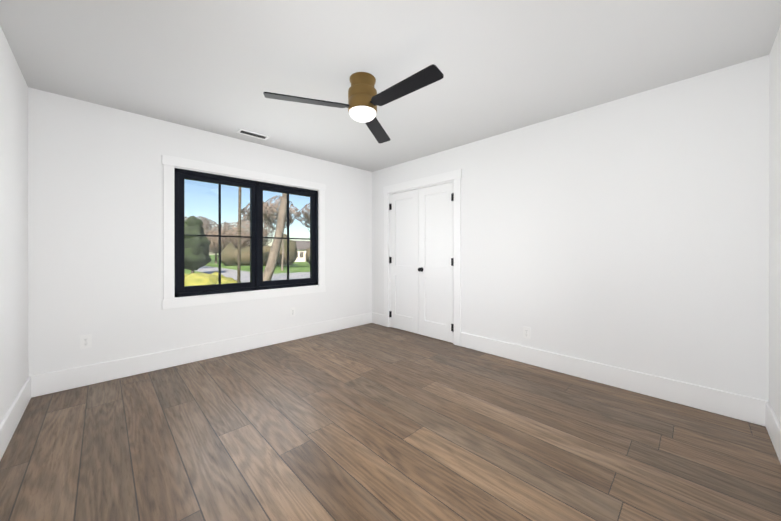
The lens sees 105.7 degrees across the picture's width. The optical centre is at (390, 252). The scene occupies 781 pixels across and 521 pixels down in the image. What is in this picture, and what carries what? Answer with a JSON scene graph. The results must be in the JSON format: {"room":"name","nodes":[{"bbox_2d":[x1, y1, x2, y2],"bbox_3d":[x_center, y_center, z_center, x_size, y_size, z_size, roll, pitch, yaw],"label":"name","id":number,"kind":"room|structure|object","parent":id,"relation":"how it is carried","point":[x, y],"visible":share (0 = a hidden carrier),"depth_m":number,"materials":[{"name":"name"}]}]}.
{"room":"empty bedroom","nodes":[
{"label":"empty bedroom","id":0,"kind":"room"},
{"bbox_2d":[0,26,28,423],"bbox_3d":[-1.456,-0.073,0.782,0.160,2.440,4.148,0,0,-44],"label":"wall","id":1,"kind":"structure","parent":0,"point":[14,371],"depth_m":1.92,"materials":[{"name":"white paint"}]},
{"bbox_2d":[0,375,35,459],"bbox_3d":[-1.447,1.061,0.904,0.020,0.170,3.988,0,0,-44],"label":"baseboard","id":2,"kind":"structure","parent":1,"relation":"attached to","point":[11,420],"depth_m":1.92,"materials":[{"name":"white paint"}]},
{"bbox_2d":[28,87,371,375],"bbox_3d":[-1.362,-0.077,3.878,4.610,2.440,0.160,0,0,-44],"label":"wall","id":3,"kind":"structure","parent":0,"point":[95,220],"depth_m":2.73,"materials":[{"name":"white paint"}]},
{"bbox_2d":[80,334,91,348],"bbox_3d":[-2.615,0.769,2.543,0.070,0.115,0.008,0,0,-44],"label":"electrical outlet","id":4,"kind":"object","parent":3,"relation":"attached to","point":[85,341],"visible":1,"depth_m":2.54,"materials":[{"name":"white plastic"}]},
{"bbox_2d":[36,312,371,396],"bbox_3d":[-1.554,1.058,3.567,3.520,0.170,0.020,0,0,-44],"label":"baseboard","id":5,"kind":"structure","parent":3,"relation":"attached to","point":[56,381],"depth_m":2.98,"materials":[{"name":"white paint"}]},
{"bbox_2d":[162,155,325,309],"bbox_3d":[-1.613,-0.197,3.573,1.835,1.514,0.138,0,0,-44],"label":"window","id":6,"kind":"structure","parent":3,"relation":"in","point":[256,237],"depth_m":3.39,"materials":[{"name":"black"}]},
{"bbox_2d":[290,307,294,316],"bbox_3d":[-1.271,0.778,3.850,0.070,0.115,0.008,0,0,-44],"label":"electrical outlet","id":7,"kind":"object","parent":3,"relation":"attached to","point":[292,311],"visible":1,"depth_m":3.84,"materials":[{"name":"white plastic"}]},
{"bbox_2d":[0,323,780,520],"bbox_3d":[0.084,1.244,2.392,4.610,0.200,4.308,0,0,-44],"label":"floor","id":8,"kind":"structure","parent":0,"point":[371,422],"depth_m":1.75,"materials":[{"name":"brown wood"}]},
{"bbox_2d":[0,0,780,171],"bbox_3d":[0.084,-1.395,2.389,4.610,0.200,4.308,0,0,-44],"label":"ceiling","id":9,"kind":"structure","parent":0,"point":[220,67],"depth_m":1.97,"materials":[{"name":"white paint"}]},
{"bbox_2d":[236,129,269,139],"bbox_3d":[-1.510,-1.293,3.261,0.310,0.007,0.130,0,0,-44],"label":"ceiling vent","id":10,"kind":"object","parent":9,"relation":"in","point":[252,134],"visible":0.94,"depth_m":3.26,"materials":[{"name":"metal"}]},
{"bbox_2d":[263,64,443,142],"bbox_3d":[-0.124,-1.141,2.116,1.229,0.308,1.098,0,0,-44],"label":"ceiling fan","id":11,"kind":"object","parent":9,"relation":"hanging from","point":[365,99],"visible":1,"depth_m":2.12,"materials":[{"name":"gold metal"}]},
{"bbox_2d":[372,54,769,400],"bbox_3d":[1.204,-0.077,3.368,0.160,2.440,4.148,0,0,-44],"label":"wall","id":12,"kind":"structure","parent":0,"point":[630,232],"depth_m":2.44,"materials":[{"name":"white paint"}]},
{"bbox_2d":[372,312,383,325],"bbox_3d":[-0.189,1.056,4.677,0.016,0.170,0.275,0,0,-44],"label":"baseboard","id":13,"kind":"structure","parent":12,"relation":"attached to","point":[377,318],"depth_m":4.67,"materials":[{"name":"white paint"}]},
{"bbox_2d":[389,182,453,342],"bbox_3d":[0.381,0.130,4.090,0.100,2.009,1.150,0,0,-44],"label":"closet doors","id":14,"kind":"structure","parent":12,"relation":"in","point":[421,260],"depth_m":4.04,"materials":[{"name":"white paint"}]},
{"bbox_2d":[383,169,461,345],"bbox_3d":[0.436,0.067,4.143,0.183,2.150,1.384,0,0,-44],"label":"trim","id":15,"kind":"structure","parent":12,"relation":"attached to","point":[455,176],"depth_m":3.71,"materials":[{"name":"white paint"}]},
{"bbox_2d":[523,326,529,338],"bbox_3d":[1.401,0.829,3.047,0.008,0.115,0.070,0,0,-44],"label":"outlet","id":16,"kind":"object","parent":12,"relation":"attached to","point":[526,332],"visible":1,"depth_m":3.04,"materials":[{"name":"white plastic"}]},
{"bbox_2d":[461,332,761,424],"bbox_3d":[1.653,1.059,2.779,0.020,0.170,2.295,0,0,-44],"label":"baseboard","id":17,"kind":"structure","parent":12,"relation":"attached to","point":[744,408],"depth_m":2.43,"materials":[{"name":"white paint"}]},
{"bbox_2d":[769,25,780,424],"bbox_3d":[1.264,-0.073,0.646,3.550,2.440,0.160,0,0,-44],"label":"wall","id":18,"kind":"structure","parent":0,"point":[775,228],"depth_m":1.79,"materials":[{"name":"white paint"}]},
{"bbox_2d":[760,400,780,463],"bbox_3d":[1.214,1.062,0.721,3.520,0.170,0.016,0,0,-44],"label":"baseboard","id":19,"kind":"structure","parent":18,"relation":"attached to","point":[768,419],"depth_m":1.79,"materials":[{"name":"white paint"}]},
{"label":"outside","id":20,"kind":"structure","parent":0,"visible":0},
{"bbox_2d":[185,255,309,273],"bbox_3d":[-74.058,2.402,112.021,350.000,0.300,255.700,0,0,-44],"label":"ground","id":21,"kind":"structure","parent":20,"point":[295,269],"depth_m":45.10,"materials":[{"name":"green plant"}]},
{"bbox_2d":[184,215,210,272],"bbox_3d":[-19.894,-0.578,29.815,3.361,6.273,3.586,0,0,-44],"label":"evergreen tree","id":22,"kind":"object","parent":21,"relation":"on","point":[193,223],"depth_m":29.09,"materials":[{"name":"green plant"}]},
{"bbox_2d":[185,272,236,285],"bbox_3d":[-10.572,1.913,16.646,4.049,1.618,2.538,0,0,-44],"label":"bush","id":23,"kind":"object","parent":21,"relation":"on","point":[207,277],"depth_m":15.94,"materials":[{"name":"yellow plant"}]},
{"bbox_2d":[184,211,273,262],"bbox_3d":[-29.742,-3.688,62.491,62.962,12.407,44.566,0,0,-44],"label":"tree","id":24,"kind":"object","parent":21,"relation":"on","point":[224,241],"depth_m":57.75,"materials":[{"name":"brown plant"}]},
{"bbox_2d":[237,187,240,282],"bbox_3d":[-9.269,-7.024,16.880,8.180,19.202,8.981,0,0,-44],"label":"trunk","id":25,"kind":"object","parent":21,"relation":"on","point":[239,244],"depth_m":16.73,"materials":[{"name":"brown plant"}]},
{"bbox_2d":[194,266,309,281],"bbox_3d":[-28.137,2.275,86.303,320.000,0.020,116.600,0,0,-44],"label":"street","id":26,"kind":"structure","parent":21,"relation":"on","point":[229,272],"depth_m":30.96,"materials":[{"name":"grey asphalt"}]},
{"bbox_2d":[241,202,271,221],"bbox_3d":[-18.387,-2.425,41.033,4.493,10.038,4.129,0,0,-44],"label":"bare tree","id":27,"kind":"object","parent":21,"relation":"on","point":[248,213],"depth_m":40.46,"materials":[{"name":"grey plant"}]},
{"bbox_2d":[217,234,309,265],"bbox_3d":[-24.330,-0.006,49.113,50.305,7.167,10.147,0,0,-27],"label":"hedge","id":28,"kind":"object","parent":21,"relation":"on","point":[247,253],"depth_m":50.72,"materials":[{"name":"green plant"}]},
{"bbox_2d":[263,193,286,280],"bbox_3d":[-4.670,-5.004,12.182,4.965,15.271,4.425,0,0,-44],"label":"bare tree","id":29,"kind":"object","parent":21,"relation":"on","point":[282,215],"depth_m":13.13,"materials":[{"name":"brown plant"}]},
{"bbox_2d":[263,195,300,270],"bbox_3d":[-14.759,-2.447,38.863,5.779,10.088,5.311,0,0,-44],"label":"bare tree","id":30,"kind":"object","parent":21,"relation":"on","point":[269,218],"depth_m":37.87,"materials":[{"name":"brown plant"}]},
{"bbox_2d":[293,240,309,261],"bbox_3d":[-22.531,-0.299,74.472,8.800,5.200,7.200,0,0,-44],"label":"house","id":31,"kind":"structure","parent":21,"relation":"on","point":[301,253],"depth_m":71.68,"materials":[{"name":"white"}]},
{"bbox_2d":[295,204,309,231],"bbox_3d":[-11.322,-2.554,44.158,5.548,10.288,5.099,0,0,-44],"label":"bare tree","id":32,"kind":"object","parent":21,"relation":"on","point":[307,218],"depth_m":43.35,"materials":[{"name":"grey plant"}]}
]}

